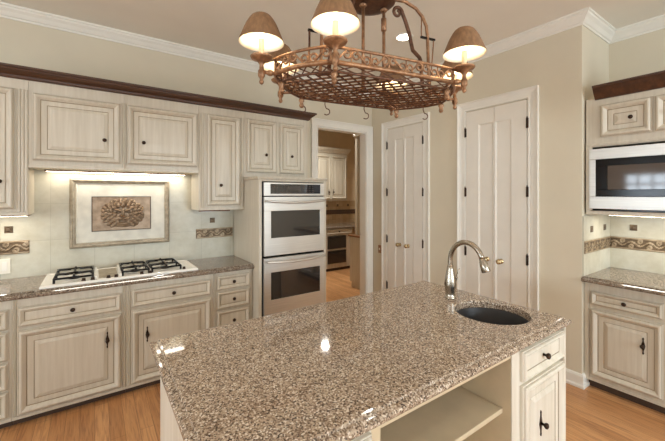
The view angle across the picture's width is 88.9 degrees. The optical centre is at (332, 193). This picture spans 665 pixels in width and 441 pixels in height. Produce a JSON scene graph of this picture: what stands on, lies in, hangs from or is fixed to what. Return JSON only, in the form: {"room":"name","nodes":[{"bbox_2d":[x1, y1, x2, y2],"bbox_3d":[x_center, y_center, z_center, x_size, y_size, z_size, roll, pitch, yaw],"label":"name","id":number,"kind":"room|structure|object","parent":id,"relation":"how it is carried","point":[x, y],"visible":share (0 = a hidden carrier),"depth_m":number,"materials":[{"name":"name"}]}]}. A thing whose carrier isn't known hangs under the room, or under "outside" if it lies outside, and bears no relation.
{"room":"kitchen","nodes":[
{"label":"kitchen","id":0,"kind":"room"},
{"bbox_2d":[0,17,371,279],"bbox_3d":[-2.683,0.055,2.650,7.850,3.050,0.120,0,0,-35],"label":"wall","id":1,"kind":"structure","parent":0,"point":[21,43],"depth_m":3.21,"materials":[{"name":"paint"}]},
{"bbox_2d":[0,77,33,215],"bbox_3d":[-2.559,-0.345,2.431,0.600,1.000,0.350,0,0,-35],"label":"upper cabinet","id":2,"kind":"object","parent":1,"relation":"attached to","point":[16,178],"visible":0.95,"depth_m":2.45,"materials":[{"name":"beige paint"}]},
{"bbox_2d":[0,215,29,216],"bbox_3d":[-2.529,0.162,2.465,0.490,0.013,0.070,0,0,-35],"label":"lamp","id":3,"kind":"object","parent":2,"relation":"attached to","point":[12,215],"visible":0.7,"depth_m":2.53,"materials":[{"name":"metal"}]},
{"bbox_2d":[28,81,123,171],"bbox_3d":[-2.067,-0.520,2.776,0.602,0.650,0.350,0,0,-35],"label":"upper cabinet","id":4,"kind":"object","parent":1,"relation":"attached to","point":[71,128],"visible":0.98,"depth_m":2.65,"materials":[{"name":"beige paint"}]},
{"bbox_2d":[0,170,233,279],"bbox_3d":[-1.995,0.235,3.051,2.237,0.860,0.013,0,0,-35],"label":"backsplash","id":5,"kind":"structure","parent":1,"relation":"attached to","point":[47,228],"depth_m":2.94,"materials":[{"name":"tile"}]},
{"bbox_2d":[0,259,10,273],"bbox_3d":[-2.577,0.565,2.630,0.116,0.116,0.009,0,0,-35],"label":"wall outlet","id":6,"kind":"object","parent":5,"relation":"attached to","point":[5,264],"visible":1,"depth_m":2.64,"materials":[{"name":"beige plastic"}]},
{"bbox_2d":[4,226,12,232],"bbox_3d":[-2.539,0.280,2.657,0.052,0.052,0.007,0,0,-35],"label":"accent tile","id":7,"kind":"object","parent":5,"relation":"attached to","point":[7,229],"depth_m":2.66,"materials":[{"name":"brown tile"}]},
{"bbox_2d":[0,240,29,254],"bbox_3d":[-2.530,0.422,2.659,0.230,0.105,0.014,0,0,-35],"label":"accent tile","id":8,"kind":"object","parent":5,"relation":"attached to","point":[22,246],"depth_m":2.67,"materials":[{"name":"brown tile"}]},
{"bbox_2d":[69,178,168,248],"bbox_3d":[-1.902,0.166,3.078,0.770,0.601,0.050,0,0,-35],"label":"relief","id":9,"kind":"object","parent":5,"relation":"attached to","point":[102,212],"visible":1,"depth_m":3.06,"materials":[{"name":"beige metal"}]},
{"bbox_2d":[196,227,232,238],"bbox_3d":[-1.237,0.408,3.566,0.380,0.100,0.014,0,0,-35],"label":"accent tile","id":10,"kind":"object","parent":5,"relation":"attached to","point":[225,231],"depth_m":3.56,"materials":[{"name":"brown tile"}]},
{"bbox_2d":[122,94,198,174],"bbox_3d":[-1.583,-0.520,3.116,0.612,0.650,0.350,0,0,-35],"label":"upper cabinet","id":11,"kind":"object","parent":1,"relation":"attached to","point":[159,136],"visible":0.99,"depth_m":2.99,"materials":[{"name":"beige paint"}]},
{"bbox_2d":[44,170,185,175],"bbox_3d":[-1.886,-0.188,3.038,1.060,0.013,0.070,0,0,-35],"label":"lamp","id":12,"kind":"object","parent":11,"relation":"attached to","point":[44,170],"visible":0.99,"depth_m":2.98,"materials":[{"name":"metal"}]},
{"bbox_2d":[191,105,243,209],"bbox_3d":[-1.152,-0.345,3.418,0.438,1.000,0.350,0,0,-35],"label":"upper cabinet","id":13,"kind":"object","parent":1,"relation":"attached to","point":[218,184],"visible":0.99,"depth_m":3.30,"materials":[{"name":"beige paint"}]},
{"bbox_2d":[244,112,306,177],"bbox_3d":[-0.665,-0.508,3.759,0.751,0.673,0.350,0,0,-35],"label":"upper cabinet","id":14,"kind":"object","parent":1,"relation":"attached to","point":[275,146],"visible":0.92,"depth_m":3.62,"materials":[{"name":"beige paint"}]},
{"bbox_2d":[0,62,316,120],"bbox_3d":[-1.542,-0.877,3.129,3.068,0.080,0.381,0,0,-35],"label":"crown molding","id":15,"kind":"structure","parent":14,"relation":"on","point":[7,70],"depth_m":2.86,"materials":[{"name":"brown wood"}]},
{"bbox_2d":[311,117,372,294],"bbox_3d":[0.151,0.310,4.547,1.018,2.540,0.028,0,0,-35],"label":"trim","id":16,"kind":"structure","parent":1,"relation":"attached to","point":[315,122],"depth_m":4.79,"materials":[{"name":"white wood"}]},
{"bbox_2d":[198,210,229,211],"bbox_3d":[-1.153,0.162,3.311,0.285,0.013,0.070,0,0,-35],"label":"lamp","id":17,"kind":"object","parent":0,"point":[198,210],"visible":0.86,"depth_m":3.25,"materials":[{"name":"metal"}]},
{"bbox_2d":[0,0,664,87],"bbox_3d":[-0.472,-1.520,1.196,10.000,0.100,10.300,0,0,-35],"label":"ceiling","id":18,"kind":"structure","parent":0,"point":[216,26],"depth_m":2.84,"materials":[{"name":"paint"}]},
{"bbox_2d":[238,0,486,117],"bbox_3d":[0.192,-0.960,1.701,1.299,1.020,0.746,0,0,-24],"label":"chandelier","id":19,"kind":"object","parent":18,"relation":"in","point":[334,19],"visible":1,"depth_m":1.56,"materials":[{"name":"metal"}]},
{"bbox_2d":[395,33,413,41],"bbox_3d":[0.670,-1.465,3.174,0.174,0.008,0.174,0,0,-35],"label":"recessed light","id":20,"kind":"object","parent":18,"relation":"in","point":[402,37],"visible":0.77,"depth_m":3.17,"materials":[{"name":"white"}]},
{"bbox_2d":[0,268,664,440],"bbox_3d":[-0.472,1.630,1.196,10.000,0.100,10.300,0,0,-35],"label":"floor","id":21,"kind":"structure","parent":0,"point":[592,413],"depth_m":2.37,"materials":[{"name":"brown wood"}]},
{"bbox_2d":[0,301,13,428],"bbox_3d":[-2.515,1.144,2.320,0.544,0.872,0.574,0,0,-35],"label":"base cabinet","id":22,"kind":"object","parent":21,"relation":"on","point":[6,306],"visible":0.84,"depth_m":2.25,"materials":[{"name":"beige paint"}]},
{"bbox_2d":[12,285,125,424],"bbox_3d":[-2.021,1.144,2.660,0.655,0.872,0.584,0,0,-35],"label":"base cabinet","id":23,"kind":"object","parent":21,"relation":"on","point":[69,349],"visible":0.99,"depth_m":2.43,"materials":[{"name":"beige paint"}]},
{"bbox_2d":[0,255,253,301],"bbox_3d":[-1.824,0.686,2.807,2.237,0.042,0.581,0,0,-35],"label":"countertop","id":24,"kind":"structure","parent":23,"relation":"on","point":[11,289],"depth_m":2.64,"materials":[{"name":"stone"}]},
{"bbox_2d":[39,258,197,288],"bbox_3d":[-1.747,0.632,2.860,1.060,0.064,0.470,0,0,-35],"label":"gas cooktop","id":25,"kind":"object","parent":24,"relation":"in","point":[57,279],"visible":1,"depth_m":2.77,"materials":[{"name":"white ceramic"}]},
{"bbox_2d":[125,274,212,392],"bbox_3d":[-1.479,1.144,3.039,0.668,0.872,0.584,0,0,-35],"label":"base cabinet","id":26,"kind":"object","parent":21,"relation":"on","point":[156,310],"visible":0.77,"depth_m":2.77,"materials":[{"name":"beige paint"}]},
{"bbox_2d":[213,269,251,326],"bbox_3d":[-1.058,1.144,3.342,0.370,0.872,0.574,0,0,-35],"label":"base cabinet","id":27,"kind":"object","parent":21,"relation":"on","point":[232,291],"visible":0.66,"depth_m":3.12,"materials":[{"name":"beige paint"}]},
{"bbox_2d":[234,176,327,318],"bbox_3d":[-0.555,0.707,3.604,0.786,1.746,0.730,0,0,-35],"label":"tall cabinet","id":28,"kind":"object","parent":21,"relation":"on","point":[248,220],"visible":0.16,"depth_m":3.28,"materials":[{"name":"beige paint"}]},
{"bbox_2d":[262,182,325,315],"bbox_3d":[-0.527,0.520,3.564,0.688,1.270,0.710,0,0,-35],"label":"double oven","id":29,"kind":"object","parent":28,"relation":"in","point":[293,255],"visible":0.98,"depth_m":3.30,"materials":[{"name":"silver metal"}]},
{"bbox_2d":[326,227,351,271],"bbox_3d":[-0.032,1.145,7.255,0.719,0.870,0.644,0,0,-35],"label":"base cabinet","id":30,"kind":"object","parent":21,"relation":"on","point":[338,231],"depth_m":7.00,"materials":[{"name":"beige paint"}]},
{"bbox_2d":[348,234,359,289],"bbox_3d":[0.724,1.135,5.686,0.645,0.890,0.700,0,0,-35],"label":"base cabinet","id":31,"kind":"object","parent":21,"relation":"on","point":[354,239],"visible":0.23,"depth_m":5.66,"materials":[{"name":"beige paint"}]},
{"bbox_2d":[353,134,359,234],"bbox_3d":[0.740,-0.166,5.685,0.500,1.710,0.640,0,0,-35],"label":"hutch","id":32,"kind":"object","parent":31,"relation":"on","point":[357,137],"visible":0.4,"depth_m":5.75,"materials":[{"name":"beige paint"}]},
{"bbox_2d":[160,327,565,440],"bbox_3d":[0.241,1.144,1.669,1.821,0.872,0.984,0,0,-35],"label":"base cabinet","id":33,"kind":"object","parent":21,"relation":"on","point":[522,396],"visible":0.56,"depth_m":1.57,"materials":[{"name":"white paint"}]},
{"bbox_2d":[149,281,571,440],"bbox_3d":[0.225,0.685,1.692,1.900,0.041,1.002,0,0,-35],"label":"countertop","id":34,"kind":"structure","parent":33,"relation":"on","point":[341,369],"depth_m":1.35,"materials":[{"name":"brown stone"}]},
{"bbox_2d":[444,240,490,298],"bbox_3d":[0.836,0.473,2.088,0.111,0.383,0.304,0,0,-35],"label":"faucet","id":35,"kind":"object","parent":34,"relation":"on","point":[450,279],"visible":1,"depth_m":2.14,"materials":[{"name":"silver metal"}]},
{"bbox_2d":[457,307,528,324],"bbox_3d":[0.899,0.789,1.919,0.420,0.163,0.420,0,0,-35],"label":"sink","id":36,"kind":"object","parent":34,"relation":"in","point":[486,315],"visible":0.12,"depth_m":2.08,"materials":[{"name":"metal"}]},
{"bbox_2d":[380,386,502,440],"bbox_3d":[0.331,0.994,1.510,0.791,0.022,0.443,0,0,-35],"label":"shelf","id":37,"kind":"object","parent":33,"relation":"attached to","point":[455,415],"depth_m":1.48,"materials":[{"name":"beige wood"}]},
{"bbox_2d":[584,282,664,413],"bbox_3d":[2.430,1.145,2.722,0.614,0.870,0.517,0,0,-35],"label":"base cabinet","id":38,"kind":"object","parent":21,"relation":"on","point":[624,329],"visible":0.88,"depth_m":2.56,"materials":[{"name":"beige paint"}]},
{"bbox_3d":[2.772,1.145,2.234,0.614,0.870,0.675,0,0,-35],"label":"base cabinet","id":39,"kind":"object","parent":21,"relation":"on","visible":0},
{"bbox_2d":[581,267,664,295],"bbox_3d":[2.618,0.688,2.442,0.641,0.042,1.193,0,0,-35],"label":"countertop","id":40,"kind":"structure","parent":39,"relation":"on","point":[640,281],"depth_m":2.65,"materials":[{"name":"stone"}]},
{"bbox_2d":[318,130,354,233],"bbox_3d":[-0.698,0.055,7.266,3.200,3.050,0.100,0,0,-35],"label":"wall","id":41,"kind":"structure","parent":0,"point":[331,139],"depth_m":7.94,"materials":[{"name":"paint"}]},
{"bbox_2d":[318,146,350,200],"bbox_3d":[-0.072,-0.420,7.409,0.949,1.140,0.355,0,0,-35],"label":"wall cabinet","id":42,"kind":"object","parent":41,"relation":"attached to","point":[332,162],"visible":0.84,"depth_m":7.33,"materials":[{"name":"beige paint"}]},
{"bbox_2d":[326,201,354,223],"bbox_3d":[-0.669,0.410,7.218,3.188,0.510,0.012,0,0,-35],"label":"backsplash","id":43,"kind":"structure","parent":41,"relation":"attached to","point":[332,205],"depth_m":7.81,"materials":[{"name":"tile"}]},
{"bbox_2d":[326,209,354,214],"bbox_3d":[-0.662,0.410,7.207,3.188,0.100,0.014,0,0,-35],"label":"tile border","id":44,"kind":"object","parent":43,"relation":"attached to","point":[345,211],"depth_m":7.81,"materials":[{"name":"brown tile"}]},
{"bbox_2d":[372,25,608,373],"bbox_3d":[1.571,0.055,4.073,0.750,3.050,2.675,0,0,-35],"label":"wall","id":45,"kind":"structure","parent":0,"point":[565,66],"depth_m":2.96,"materials":[{"name":"paint"}]},
{"bbox_2d":[0,2,664,97],"bbox_3d":[-0.252,-1.424,-0.268,8.480,0.092,7.450,0,0,-35],"label":"trim","id":46,"kind":"structure","parent":45,"relation":"attached to","point":[587,17],"depth_m":2.99,"materials":[{"name":"white wood"}]},
{"bbox_2d":[386,127,403,288],"bbox_3d":[0.800,0.354,4.451,0.078,2.435,0.316,0,0,-35],"label":"door","id":47,"kind":"structure","parent":45,"relation":"in","point":[394,143],"depth_m":4.46,"materials":[{"name":"paint"}]},
{"bbox_2d":[381,112,429,289],"bbox_3d":[0.913,0.305,4.335,0.028,2.550,0.800,0,0,-35],"label":"trim","id":48,"kind":"structure","parent":45,"relation":"attached to","point":[417,118],"depth_m":4.16,"materials":[{"name":"white wood"}]},
{"bbox_2d":[404,122,423,284],"bbox_3d":[0.984,0.354,4.189,0.078,2.435,0.316,0,0,-35],"label":"door","id":49,"kind":"structure","parent":45,"relation":"in","point":[413,134],"depth_m":4.21,"materials":[{"name":"paint"}]},
{"bbox_2d":[464,107,493,298],"bbox_3d":[1.484,0.354,3.477,0.078,2.435,0.326,0,0,-35],"label":"door","id":50,"kind":"structure","parent":45,"relation":"in","point":[479,130],"depth_m":3.49,"materials":[{"name":"paint"}]},
{"bbox_2d":[457,85,538,310],"bbox_3d":[1.599,0.305,3.356,0.028,2.550,0.820,0,0,-35],"label":"trim","id":51,"kind":"structure","parent":45,"relation":"attached to","point":[531,94],"depth_m":3.10,"materials":[{"name":"white wood"}]},
{"bbox_2d":[494,100,528,306],"bbox_3d":[1.673,0.354,3.207,0.078,2.435,0.326,0,0,-35],"label":"door","id":52,"kind":"structure","parent":45,"relation":"in","point":[511,121],"depth_m":3.23,"materials":[{"name":"paint"}]},
{"bbox_2d":[566,368,589,389],"bbox_3d":[1.980,1.523,2.905,0.122,0.114,0.337,0,0,-35],"label":"baseboard","id":53,"kind":"structure","parent":45,"relation":"attached to","point":[579,380],"depth_m":2.78,"materials":[{"name":"white wood"}]},
{"bbox_2d":[582,215,609,275],"bbox_3d":[2.290,0.423,2.936,0.613,0.487,0.012,0,0,-35],"label":"backsplash","id":54,"kind":"structure","parent":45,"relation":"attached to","point":[592,262],"depth_m":2.90,"materials":[{"name":"tile"}]},
{"bbox_2d":[584,236,610,253],"bbox_3d":[2.294,0.438,2.923,0.597,0.105,0.014,0,0,-35],"label":"tile border","id":55,"kind":"object","parent":54,"relation":"attached to","point":[598,244],"depth_m":2.90,"materials":[{"name":"brown tile"}]},
{"bbox_2d":[609,28,664,272],"bbox_3d":[4.002,0.055,1.155,0.120,3.050,4.895,0,0,-35],"label":"wall","id":56,"kind":"structure","parent":0,"point":[643,54],"depth_m":2.96,"materials":[{"name":"paint"}]},
{"bbox_2d":[586,88,664,216],"bbox_3d":[2.578,-0.302,2.519,0.614,0.935,1.000,0,0,-35],"label":"upper cabinet","id":57,"kind":"object","parent":56,"relation":"attached to","point":[635,118],"visible":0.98,"depth_m":2.57,"materials":[{"name":"beige paint"}]},
{"bbox_2d":[589,142,664,211],"bbox_3d":[2.475,-0.121,2.560,0.448,0.502,0.760,0,0,-35],"label":"microwave","id":58,"kind":"object","parent":57,"relation":"in","point":[625,177],"visible":1,"depth_m":2.55,"materials":[{"name":"silver metal"}]},
{"bbox_2d":[592,70,664,99],"bbox_3d":[2.364,-0.804,2.311,0.075,0.103,0.970,0,0,-35],"label":"crown molding","id":59,"kind":"structure","parent":57,"relation":"attached to","point":[656,80],"depth_m":2.52,"materials":[{"name":"brown wood"}]},
{"bbox_2d":[610,215,664,273],"bbox_3d":[2.886,0.404,2.631,0.013,0.527,1.195,0,0,-35],"label":"backsplash recess","id":60,"kind":"structure","parent":56,"relation":"attached to","point":[653,228],"depth_m":2.94,"materials":[{"name":"tile"}]},
{"bbox_2d":[630,225,636,230],"bbox_3d":[2.636,0.295,2.970,0.007,0.052,0.052,0,0,-35],"label":"accent tile","id":61,"kind":"object","parent":60,"relation":"attached to","point":[632,227],"depth_m":2.97,"materials":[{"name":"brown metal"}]},
{"bbox_2d":[610,236,664,252],"bbox_3d":[2.854,0.438,2.652,0.014,0.105,1.100,0,0,-35],"label":"tile border","id":62,"kind":"object","parent":60,"relation":"attached to","point":[650,245],"depth_m":2.94,"materials":[{"name":"brown tile"}]},
{"bbox_3d":[-0.806,1.145,6.705,1.179,0.870,0.655,0,0,-35],"label":"base cabinet","id":63,"kind":"object","parent":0,"visible":0},
{"bbox_2d":[326,222,354,228],"bbox_3d":[-0.479,0.686,6.947,3.188,0.042,0.646,0,0,-35],"label":"countertop","id":64,"kind":"structure","parent":63,"relation":"on","point":[348,224],"depth_m":7.16,"materials":[{"name":"stone"}]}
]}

